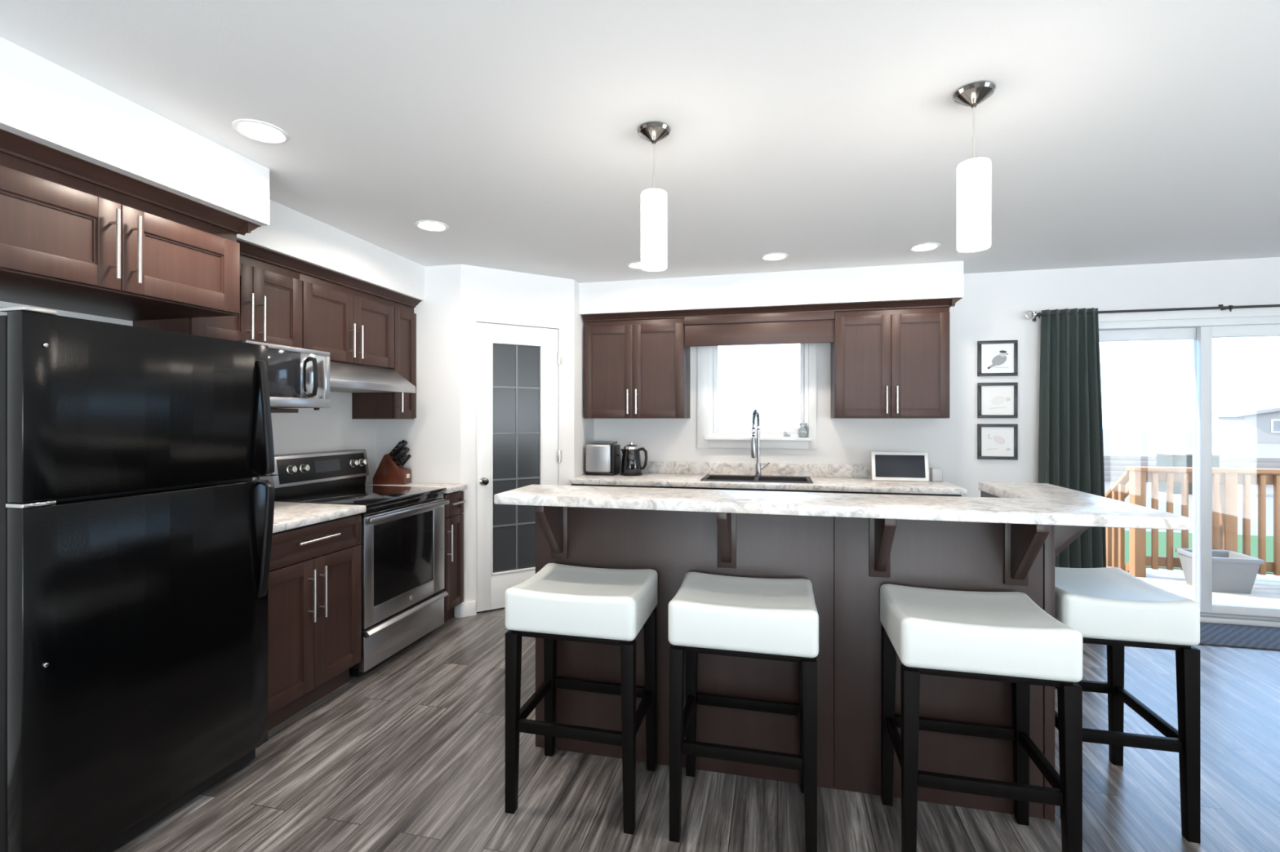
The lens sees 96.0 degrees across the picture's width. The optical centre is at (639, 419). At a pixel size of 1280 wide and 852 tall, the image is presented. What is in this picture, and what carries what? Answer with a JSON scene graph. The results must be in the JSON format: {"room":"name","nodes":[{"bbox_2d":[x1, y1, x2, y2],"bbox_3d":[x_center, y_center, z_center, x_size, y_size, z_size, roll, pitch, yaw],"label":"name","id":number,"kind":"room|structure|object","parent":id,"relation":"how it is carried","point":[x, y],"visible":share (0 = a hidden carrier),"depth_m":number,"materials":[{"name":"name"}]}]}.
{"room":"kitchen","nodes":[
{"label":"kitchen","id":0,"kind":"room"},
{"bbox_2d":[0,301,376,483],"bbox_3d":[-2.643,0.150,1.289,0.140,2.440,8.360,0,0,13],"label":"wall","id":1,"kind":"structure","parent":0,"point":[334,428],"depth_m":3.64,"materials":[{"name":"white paint"}]},
{"bbox_2d":[0,151,239,320],"bbox_3d":[-2.060,-0.611,2.052,0.640,0.348,0.905,0,0,13],"label":"upper cabinet","id":2,"kind":"object","parent":1,"relation":"attached to","point":[68,243],"visible":1,"depth_m":1.99,"materials":[{"name":"brown wood"}]},
{"bbox_2d":[133,254,302,413],"bbox_3d":[-2.015,-0.409,2.823,0.370,0.752,0.605,0,0,13],"label":"upper cabinet","id":3,"kind":"object","parent":1,"relation":"attached to","point":[271,295],"visible":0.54,"depth_m":2.82,"materials":[{"name":"brown wood"}]},
{"bbox_2d":[235,340,329,410],"bbox_3d":[-1.811,-0.195,2.784,0.404,0.300,0.485,0,0,13],"label":"microwave oven","id":4,"kind":"object","parent":3,"relation":"attached to","point":[299,378],"visible":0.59,"depth_m":2.79,"materials":[{"name":"silver metal"}]},
{"bbox_2d":[271,408,297,413],"bbox_3d":[-2.049,-0.044,2.831,0.300,0.022,0.605,0,0,13],"label":"shelf","id":5,"kind":"object","parent":3,"relation":"attached to","point":[273,410],"depth_m":3.00,"materials":[{"name":"brown wood"}]},
{"bbox_2d":[299,272,394,368],"bbox_3d":[-1.856,-0.557,3.485,0.370,0.455,0.758,0,0,13],"label":"upper cabinet","id":6,"kind":"object","parent":1,"relation":"attached to","point":[356,327],"visible":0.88,"depth_m":3.40,"materials":[{"name":"brown wood"}]},
{"bbox_2d":[329,361,415,393],"bbox_3d":[-1.793,-0.249,3.471,0.480,0.158,0.750,0,0,13],"label":"range hood","id":7,"kind":"object","parent":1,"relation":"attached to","point":[344,377],"visible":0.55,"depth_m":3.43,"materials":[{"name":"silver metal"}]},
{"bbox_2d":[351,301,416,418],"bbox_3d":[-1.740,-0.393,3.971,0.370,0.785,0.240,0,0,13],"label":"upper cabinet","id":8,"kind":"object","parent":1,"relation":"attached to","point":[364,405],"visible":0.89,"depth_m":3.89,"materials":[{"name":"brown wood"}]},
{"bbox_2d":[0,36,425,301],"bbox_3d":[-1.911,-0.950,2.579,0.685,0.240,3.030,0,0,13],"label":"soffit","id":9,"kind":"structure","parent":0,"point":[42,101],"depth_m":2.06,"materials":[{"name":"white paint"}]},
{"bbox_2d":[376,264,460,617],"bbox_3d":[-1.553,0.150,4.103,0.673,2.440,0.100,0,0,13],"label":"wall","id":10,"kind":"structure","parent":0,"point":[433,437],"depth_m":4.02,"materials":[{"name":"white paint"}]},
{"bbox_2d":[0,128,421,307],"bbox_3d":[-1.723,-0.807,2.798,0.331,0.045,2.513,0,0,13],"label":"crown molding","id":11,"kind":"structure","parent":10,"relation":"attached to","point":[11,144],"depth_m":2.13,"materials":[{"name":"brown wood"}]},
{"bbox_2d":[455,603,462,617],"bbox_3d":[-1.249,1.320,3.972,0.045,0.100,0.014,0,0,13],"label":"baseboard","id":12,"kind":"structure","parent":10,"relation":"attached to","point":[458,608],"depth_m":3.96,"materials":[{"name":"white paint"}]},
{"bbox_2d":[460,264,573,603],"bbox_3d":[-0.897,0.150,4.240,0.855,2.440,0.100,0,0,-31],"label":"wall","id":13,"kind":"structure","parent":0,"point":[486,294],"depth_m":4.10,"materials":[{"name":"white paint"}]},
{"bbox_2d":[462,600,475,617],"bbox_3d":[-0.868,1.320,4.191,0.855,0.100,0.015,0,0,-31],"label":"baseboard","id":14,"kind":"structure","parent":13,"relation":"attached to","point":[468,609],"depth_m":3.99,"materials":[{"name":"white paint"}]},
{"bbox_2d":[475,320,561,614],"bbox_3d":[-0.885,0.338,4.217,0.649,2.064,0.152,0,0,-31],"label":"door","id":15,"kind":"structure","parent":13,"relation":"in","point":[517,365],"depth_m":4.19,"materials":[{"name":"white paint"}]},
{"bbox_2d":[573,280,594,477],"bbox_3d":[-0.496,0.150,4.673,0.100,2.440,0.500,0,0,13],"label":"wall","id":16,"kind":"structure","parent":0,"point":[584,428],"depth_m":4.53,"materials":[{"name":"white paint"}]},
{"bbox_2d":[0,0,1279,283],"bbox_3d":[1.413,-1.130,0.321,8.480,0.120,8.360,0,0,13],"label":"ceiling","id":17,"kind":"structure","parent":0,"point":[820,134],"depth_m":2.04,"materials":[{"name":"white paint"}]},
{"bbox_2d":[231,119,288,143],"bbox_3d":[-1.408,-1.067,2.141,0.176,0.007,0.176,0,0,13],"label":"recessed light","id":18,"kind":"object","parent":17,"relation":"in","point":[256,130],"visible":1,"depth_m":2.13,"materials":[{"name":"white paint"}]},
{"bbox_2d":[414,220,448,231],"bbox_3d":[-1.152,-1.067,3.189,0.176,0.007,0.176,0,0,13],"label":"recessed light","id":19,"kind":"object","parent":17,"relation":"in","point":[428,225],"visible":1,"depth_m":3.18,"materials":[{"name":"white paint"}]},
{"bbox_2d":[626,262,641,269],"bbox_3d":[-0.002,-1.067,4.005,0.176,0.007,0.176,0,0,13],"label":"recessed light","id":20,"kind":"object","parent":17,"relation":"in","point":[637,265],"visible":0.53,"depth_m":4.01,"materials":[{"name":"white paint"}]},
{"bbox_2d":[637,121,671,271],"bbox_3d":[0.052,-0.814,2.128,0.124,0.513,0.124,0,0,13],"label":"pendant lamp","id":21,"kind":"object","parent":17,"relation":"hanging from","point":[653,201],"visible":1,"depth_m":2.09,"materials":[{"name":"white glass"}]},
{"bbox_2d":[760,253,788,261],"bbox_3d":[0.885,-1.067,3.793,0.176,0.007,0.176,0,0,13],"label":"recessed light","id":22,"kind":"object","parent":17,"relation":"in","point":[771,256],"visible":1,"depth_m":3.79,"materials":[{"name":"white paint"}]},
{"bbox_2d":[909,242,940,252],"bbox_3d":[1.770,-1.067,3.582,0.176,0.007,0.176,0,0,13],"label":"recessed light","id":23,"kind":"object","parent":17,"relation":"in","point":[927,246],"visible":1,"depth_m":3.57,"materials":[{"name":"white paint"}]},
{"bbox_2d":[951,80,995,252],"bbox_3d":[1.089,-0.814,1.880,0.124,0.513,0.124,0,0,13],"label":"pendant lamp","id":24,"kind":"object","parent":17,"relation":"hanging from","point":[974,174],"visible":1,"depth_m":1.84,"materials":[{"name":"white glass"}]},
{"bbox_2d":[111,607,1279,851],"bbox_3d":[1.413,1.430,0.321,8.480,0.120,8.360,0,0,13],"label":"floor","id":25,"kind":"structure","parent":0,"point":[407,754],"depth_m":2.12,"materials":[{"name":"grey wood"}]},
{"bbox_2d":[0,306,276,851],"bbox_3d":[-1.900,0.532,2.007,0.852,1.676,0.779,0,0,13],"label":"refrigerator","id":26,"kind":"object","parent":25,"relation":"on","point":[136,526],"visible":1,"depth_m":1.80,"materials":[{"name":"black metal"}]},
{"bbox_2d":[268,514,361,730],"bbox_3d":[-1.829,0.927,2.760,0.720,0.885,0.630,0,0,13],"label":"base cabinet","id":27,"kind":"object","parent":25,"relation":"on","point":[315,575],"visible":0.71,"depth_m":2.68,"materials":[{"name":"brown wood"}]},
{"bbox_2d":[272,502,365,533],"bbox_3d":[-1.846,0.466,2.763,0.725,0.036,0.638,0,0,13],"label":"countertop","id":28,"kind":"structure","parent":27,"relation":"on","point":[286,516],"depth_m":2.77,"materials":[{"name":"stone"}]},
{"bbox_2d":[259,448,448,677],"bbox_3d":[-1.657,0.786,3.439,0.706,1.168,0.752,0,0,13],"label":"range","id":29,"kind":"object","parent":25,"relation":"on","point":[402,544],"visible":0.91,"depth_m":3.33,"materials":[{"name":"silver metal"}]},
{"bbox_2d":[274,484,446,508],"bbox_3d":[-1.636,0.456,3.434,0.612,0.024,0.752,0,0,13],"label":"cooktop","id":30,"kind":"object","parent":29,"relation":"in","point":[370,496],"depth_m":3.36,"materials":[{"name":"grey glass"}]},
{"bbox_2d":[441,490,466,622],"bbox_3d":[-1.550,0.927,3.928,0.720,0.885,0.236,0,0,13],"label":"base cabinet","id":31,"kind":"object","parent":25,"relation":"on","point":[454,510],"visible":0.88,"depth_m":3.86,"materials":[{"name":"brown wood"}]},
{"bbox_2d":[364,482,466,493],"bbox_3d":[-1.567,0.466,3.932,0.725,0.036,0.237,0,0,13],"label":"countertop","id":32,"kind":"structure","parent":31,"relation":"on","point":[451,488],"depth_m":3.90,"materials":[{"name":"stone"}]},
{"bbox_2d":[373,453,411,484],"bbox_3d":[-1.712,0.344,3.985,0.223,0.208,0.113,0,0,1],"label":"knife block","id":33,"kind":"object","parent":32,"relation":"on","point":[388,473],"visible":0.91,"depth_m":3.93,"materials":[{"name":"brown wood"}]},
{"bbox_2d":[388,441,403,457],"bbox_3d":[-1.693,0.228,3.950,0.134,0.148,0.018,0,0,1],"label":"kitchen knife","id":34,"kind":"object","parent":33,"relation":"in","point":[399,445],"visible":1,"depth_m":3.94,"materials":[{"name":"black plastic"}]},
{"bbox_2d":[392,448,404,462],"bbox_3d":[-1.673,0.269,3.950,0.121,0.134,0.017,0,0,1],"label":"kitchen knife","id":35,"kind":"object","parent":33,"relation":"in","point":[398,455],"visible":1,"depth_m":3.94,"materials":[{"name":"black plastic"}]},
{"bbox_2d":[392,440,406,457],"bbox_3d":[-1.688,0.223,3.984,0.145,0.159,0.021,0,0,1],"label":"kitchen knife","id":36,"kind":"object","parent":33,"relation":"in","point":[403,442],"visible":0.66,"depth_m":3.98,"materials":[{"name":"black plastic"}]},
{"bbox_2d":[395,454,407,467],"bbox_3d":[-1.652,0.307,3.953,0.112,0.124,0.016,0,0,1],"label":"kitchen knife","id":37,"kind":"object","parent":33,"relation":"in","point":[405,456],"visible":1,"depth_m":3.94,"materials":[{"name":"black plastic"}]},
{"bbox_2d":[395,447,408,462],"bbox_3d":[-1.669,0.264,3.984,0.130,0.143,0.018,0,0,1],"label":"kitchen knife","id":38,"kind":"object","parent":33,"relation":"in","point":[406,449],"visible":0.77,"depth_m":3.98,"materials":[{"name":"black plastic"}]},
{"bbox_2d":[398,447,409,462],"bbox_3d":[-1.670,0.267,4.018,0.127,0.139,0.018,0,0,1],"label":"kitchen knife","id":39,"kind":"object","parent":33,"relation":"in","point":[408,450],"visible":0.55,"depth_m":4.01,"materials":[{"name":"black plastic"}]},
{"bbox_2d":[400,454,411,466],"bbox_3d":[-1.650,0.307,4.014,0.112,0.124,0.016,0,0,1],"label":"kitchen knife","id":40,"kind":"object","parent":33,"relation":"in","point":[409,456],"visible":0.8,"depth_m":4.01,"materials":[{"name":"black plastic"}]},
{"bbox_2d":[505,563,657,835],"bbox_3d":[-0.202,0.980,2.135,0.472,0.781,0.392,0,0,13],"label":"bar stool","id":41,"kind":"object","parent":25,"relation":"on","point":[564,602],"visible":1,"depth_m":2.00,"materials":[{"name":"white leather"}]},
{"bbox_2d":[571,484,690,488],"bbox_3d":[-0.022,0.927,4.472,0.900,0.885,0.620,0,0,13],"label":"base cabinet","id":42,"kind":"object","parent":25,"relation":"on","point":[615,486],"visible":0.08,"depth_m":4.22,"materials":[{"name":"brown wood"}]},
{"bbox_2d":[568,472,967,494],"bbox_3d":[0.848,0.466,4.285,2.692,0.036,0.630,0,0,13],"label":"countertop","id":43,"kind":"structure","parent":42,"relation":"on","point":[677,480],"depth_m":4.05,"materials":[{"name":"stone"}]},
{"bbox_2d":[585,441,620,475],"bbox_3d":[-0.290,0.316,4.655,0.260,0.264,0.200,0,0,13],"label":"toaster","id":44,"kind":"object","parent":43,"relation":"on","point":[602,458],"visible":1,"depth_m":4.57,"materials":[{"name":"silver metal"}]},
{"bbox_2d":[620,442,647,475],"bbox_3d":[-0.060,0.317,4.606,0.192,0.262,0.175,0,0,-26],"label":"electric kettle","id":45,"kind":"object","parent":43,"relation":"on","point":[631,465],"visible":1,"depth_m":4.54,"materials":[{"name":"black metal"}]},
{"bbox_2d":[700,474,813,483],"bbox_3d":[0.869,0.543,4.296,0.789,0.202,0.414,0,0,13],"label":"sink","id":46,"kind":"object","parent":43,"relation":"in","point":[708,477],"visible":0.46,"depth_m":4.39,"materials":[{"name":"black"}]},
{"bbox_2d":[751,408,769,476],"bbox_3d":[0.888,0.182,4.396,0.110,0.519,0.218,0,0,45],"label":"faucet","id":47,"kind":"object","parent":43,"relation":"on","point":[755,447],"visible":1,"depth_m":4.44,"materials":[{"name":"silver metal"}]},
{"bbox_2d":[871,452,928,481],"bbox_3d":[1.878,0.344,4.176,0.380,0.208,0.093,0,0,13],"label":"display","id":48,"kind":"object","parent":43,"relation":"on","point":[886,466],"visible":1,"depth_m":4.15,"materials":[{"name":"white plastic"}]},
{"bbox_2d":[929,467,942,482],"bbox_3d":[2.120,0.399,4.119,0.070,0.098,0.072,0,0,13],"label":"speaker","id":49,"kind":"object","parent":43,"relation":"on","point":[935,473],"visible":1,"depth_m":4.09},
{"bbox_2d":[933,470,942,480],"bbox_3d":[2.112,0.399,4.086,0.056,0.074,0.003,0,0,13],"label":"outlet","id":50,"kind":"object","parent":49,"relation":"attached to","point":[937,474],"depth_m":4.08,"materials":[{"name":"white plastic"}]},
{"bbox_2d":[668,572,818,851],"bbox_3d":[0.362,0.980,2.001,0.472,0.781,0.392,0,0,13],"label":"bar stool","id":51,"kind":"object","parent":25,"relation":"on","point":[753,618],"visible":1,"depth_m":1.85,"materials":[{"name":"white leather"}]},
{"bbox_2d":[690,487,823,493],"bbox_3d":[0.863,0.927,4.261,0.915,0.885,0.620,0,0,13],"label":"base cabinet","id":52,"kind":"object","parent":25,"relation":"on","point":[701,488],"visible":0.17,"depth_m":4.01,"materials":[{"name":"brown wood"}]},
{"bbox_2d":[534,490,1089,821],"bbox_3d":[0.652,0.847,2.407,2.120,1.047,0.935,0,0,13],"label":"kitchen island","id":53,"kind":"object","parent":25,"relation":"on","point":[846,562],"visible":0.66,"depth_m":2.14,"materials":[{"name":"brown wood"}]},
{"bbox_2d":[493,481,1191,530],"bbox_3d":[0.626,0.304,2.364,2.210,0.038,0.910,0,0,13],"label":"island countertop","id":54,"kind":"structure","parent":53,"relation":"on","point":[1034,504],"depth_m":1.99,"materials":[{"name":"stone"}]},
{"bbox_2d":[823,491,961,497],"bbox_3d":[1.721,0.927,4.056,0.845,0.885,0.620,0,0,13],"label":"base cabinet","id":55,"kind":"object","parent":25,"relation":"on","point":[845,492],"visible":0.09,"depth_m":3.81,"materials":[{"name":"brown wood"}]},
{"bbox_2d":[880,584,1082,851],"bbox_3d":[1.048,0.980,1.837,0.472,0.781,0.392,0,0,13],"label":"bar stool","id":56,"kind":"object","parent":25,"relation":"on","point":[1003,637],"visible":1,"depth_m":1.70,"materials":[{"name":"white leather"}]},
{"bbox_2d":[1054,567,1200,844],"bbox_3d":[1.674,0.980,2.124,0.392,0.781,0.472,0,0,13],"label":"bar stool","id":57,"kind":"object","parent":25,"relation":"on","point":[1113,607],"visible":0.6,"depth_m":1.91,"materials":[{"name":"white leather"}]},
{"bbox_2d":[1199,622,1279,650],"bbox_3d":[3.834,1.365,3.613,0.940,0.008,0.430,0,0,13],"label":"door mat","id":58,"kind":"object","parent":25,"relation":"on","point":[1211,634],"visible":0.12,"depth_m":3.61,"materials":[{"name":"grey fabric"}]},
{"bbox_2d":[579,261,963,315],"bbox_3d":[0.900,-0.948,4.401,2.743,0.245,0.380,0,0,13],"label":"soffit","id":59,"kind":"structure","parent":0,"point":[940,280],"depth_m":4.18,"materials":[{"name":"white paint"}]},
{"bbox_2d":[594,257,1279,497],"bbox_3d":[2.368,0.150,4.318,8.200,2.440,0.140,0,0,13],"label":"wall","id":60,"kind":"structure","parent":0,"point":[994,305],"depth_m":4.21,"materials":[{"name":"white paint"}]},
{"bbox_2d":[584,317,689,418],"bbox_3d":[-0.024,-0.393,4.627,0.805,0.775,0.370,0,0,13],"label":"upper cabinet","id":61,"kind":"object","parent":60,"relation":"attached to","point":[639,368],"visible":1,"depth_m":4.48,"materials":[{"name":"brown wood"}]},
{"bbox_2d":[684,311,834,346],"bbox_3d":[0.872,-0.666,4.289,1.091,0.223,0.032,0,0,13],"label":"valance board","id":62,"kind":"object","parent":61,"relation":"attached to","point":[806,327],"visible":1,"depth_m":4.28,"materials":[{"name":"brown wood"}]},
{"bbox_2d":[619,460,871,478],"bbox_3d":[0.862,0.399,4.595,2.577,0.098,0.020,0,0,13],"label":"backsplash","id":63,"kind":"structure","parent":60,"relation":"attached to","point":[652,467],"depth_m":4.56,"materials":[{"name":"stone"}]},
{"bbox_2d":[697,342,816,448],"bbox_3d":[0.919,-0.273,4.583,0.930,1.015,0.018,0,0,13],"label":"trim","id":64,"kind":"structure","parent":60,"relation":"attached to","point":[702,351],"depth_m":4.62,"materials":[{"name":"white paint"}]},
{"bbox_2d":[705,343,811,440],"bbox_3d":[0.944,-0.262,4.620,0.820,0.857,0.215,0,0,13],"label":"window","id":65,"kind":"structure","parent":60,"relation":"in","point":[715,433],"depth_m":4.60,"materials":[{"name":"white plastic"}]},
{"bbox_2d":[798,422,808,437],"bbox_3d":[1.268,0.088,4.473,0.080,0.113,0.080,0,0,13],"label":"glass jar","id":66,"kind":"object","parent":65,"relation":"on","point":[800,424],"visible":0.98,"depth_m":4.48,"materials":[{"name":"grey glass"}]},
{"bbox_2d":[582,297,962,321],"bbox_3d":[0.903,-0.799,4.390,2.718,0.045,0.340,0,0,13],"label":"crown molding","id":67,"kind":"structure","parent":60,"relation":"attached to","point":[949,303],"depth_m":4.22,"materials":[{"name":"brown wood"}]},
{"bbox_2d":[831,306,949,418],"bbox_3d":[1.801,-0.393,4.191,0.757,0.775,0.370,0,0,13],"label":"upper cabinet","id":68,"kind":"object","parent":60,"relation":"attached to","point":[886,363],"visible":1,"depth_m":4.05,"materials":[{"name":"brown wood"}]},
{"bbox_2d":[977,340,1017,376],"bbox_3d":[2.594,-0.440,4.180,0.257,0.257,0.021,0,0,13],"label":"picture frame","id":69,"kind":"object","parent":60,"relation":"attached to","point":[994,357],"visible":1,"depth_m":4.18,"materials":[{"name":"grey"}]},
{"bbox_2d":[981,343,1013,373],"bbox_3d":[2.594,-0.440,4.182,0.217,0.217,0.004,0,0,13],"label":"print","id":70,"kind":"object","parent":69,"relation":"attached to","point":[995,357],"depth_m":4.18,"materials":[{"name":"grey paper"}]},
{"bbox_2d":[977,423,1017,459],"bbox_3d":[2.594,0.165,4.180,0.257,0.257,0.021,0,0,13],"label":"picture frame","id":71,"kind":"object","parent":60,"relation":"attached to","point":[994,442],"visible":1,"depth_m":4.18,"materials":[{"name":"grey wood"}]},
{"bbox_2d":[981,426,1013,456],"bbox_3d":[2.594,0.165,4.182,0.217,0.217,0.004,0,0,13],"label":"print","id":72,"kind":"object","parent":71,"relation":"attached to","point":[995,441],"depth_m":4.18,"materials":[{"name":"white paper"}]},
{"bbox_2d":[977,382,1017,417],"bbox_3d":[2.594,-0.135,4.180,0.257,0.257,0.021,0,0,13],"label":"picture frame","id":73,"kind":"object","parent":60,"relation":"attached to","point":[994,400],"visible":1,"depth_m":4.18,"materials":[{"name":"grey"}]},
{"bbox_2d":[981,385,1013,415],"bbox_3d":[2.594,-0.135,4.182,0.217,0.217,0.004,0,0,13],"label":"print","id":74,"kind":"object","parent":73,"relation":"attached to","point":[996,400],"depth_m":4.18,"materials":[{"name":"white paper"}]},
{"bbox_2d":[1025,304,1279,321],"bbox_3d":[3.886,-0.735,3.830,2.374,0.070,0.104,0,0,13],"label":"curtain rod","id":75,"kind":"object","parent":60,"relation":"attached to","point":[1220,307],"visible":1,"depth_m":3.88,"materials":[{"name":"grey metal"}]},
{"bbox_2d":[1038,307,1106,568],"bbox_3d":[3.003,0.292,4.000,0.425,2.115,0.083,0,0,13],"label":"curtain","id":76,"kind":"object","parent":75,"relation":"hanging from","point":[1071,445],"visible":0.7,"depth_m":3.99,"materials":[{"name":"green fabric"}]},
{"bbox_2d":[1097,306,1279,321],"bbox_3d":[3.872,0.310,3.879,2.010,2.120,0.016,0,0,13],"label":"trim","id":77,"kind":"structure","parent":60,"relation":"attached to","point":[1268,311],"depth_m":3.91,"materials":[{"name":"white paint"}]},
{"bbox_2d":[1098,315,1279,627],"bbox_3d":[3.886,0.345,3.940,1.870,2.050,0.170,0,0,13],"label":"door","id":78,"kind":"structure","parent":60,"relation":"in","point":[1202,331],"depth_m":3.92,"materials":[{"name":"white plastic"}]},
{"label":"outside","id":79,"kind":"structure","parent":0,"visible":0},
{"bbox_2d":[1106,566,1279,608],"bbox_3d":[5.127,1.488,4.681,5.400,0.035,1.827,0,0,13],"label":"floor","id":80,"kind":"structure","parent":79,"point":[1265,592],"depth_m":4.96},
{"bbox_2d":[1125,466,1279,577],"bbox_3d":[6.081,1.409,5.056,3.040,1.922,0.140,0,0,13],"label":"deck railing","id":81,"kind":"object","parent":80,"relation":"attached to","point":[1225,481],"visible":0.6,"depth_m":5.22,"materials":[{"name":"brown wood"}]},
{"bbox_2d":[1174,548,1264,594],"bbox_3d":[5.007,1.319,4.994,0.424,0.301,0.364,0,0,13],"label":"planter","id":82,"kind":"object","parent":80,"relation":"on","point":[1233,572],"visible":0.72,"depth_m":4.85,"materials":[{"name":"grey"}]},
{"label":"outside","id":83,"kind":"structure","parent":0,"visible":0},
{"bbox_2d":[774,427,1279,575],"bbox_3d":[67.782,2.470,68.582,220.000,0.200,155.100,0,0,13],"label":"ground","id":84,"kind":"structure","parent":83,"point":[1117,442],"depth_m":42.75,"materials":[{"name":"grey"}]},
{"bbox_2d":[1104,470,1128,572],"bbox_3d":[4.872,1.550,6.290,0.105,2.127,1.690,0,0,13],"label":"stair railing","id":85,"kind":"object","parent":84,"relation":"on","point":[1115,536],"visible":0.08,"depth_m":5.67,"materials":[{"name":"brown wood"}]},
{"bbox_2d":[1154,452,1222,494],"bbox_3d":[17.511,1.730,18.437,1.320,1.280,0.880,0,0,13],"label":"utility box","id":86,"kind":"object","parent":84,"relation":"on","point":[1163,459],"visible":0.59,"depth_m":18.17,"materials":[{"name":"grey"}]},
{"bbox_2d":[1103,455,1279,485],"bbox_3d":[29.136,1.845,18.684,36.120,1.050,0.160,0,0,13],"label":"fence","id":87,"kind":"object","parent":84,"relation":"on","point":[1112,463],"visible":0.02,"depth_m":21.21,"materials":[{"name":"grey"}]},
{"bbox_2d":[1124,530,1273,573],"bbox_3d":[19.925,2.361,8.094,33.000,0.013,3.400,0,0,13],"label":"grass","id":88,"kind":"structure","parent":84,"relation":"on","point":[1162,535],"depth_m":10.71,"materials":[{"name":"green"}]},
{"bbox_2d":[1212,404,1279,443],"bbox_3d":[67.878,0.245,58.051,13.000,4.250,10.000,0,0,33],"label":"house","id":89,"kind":"structure","parent":84,"relation":"on","point":[1261,424],"depth_m":57.38,"materials":[{"name":"grey"}]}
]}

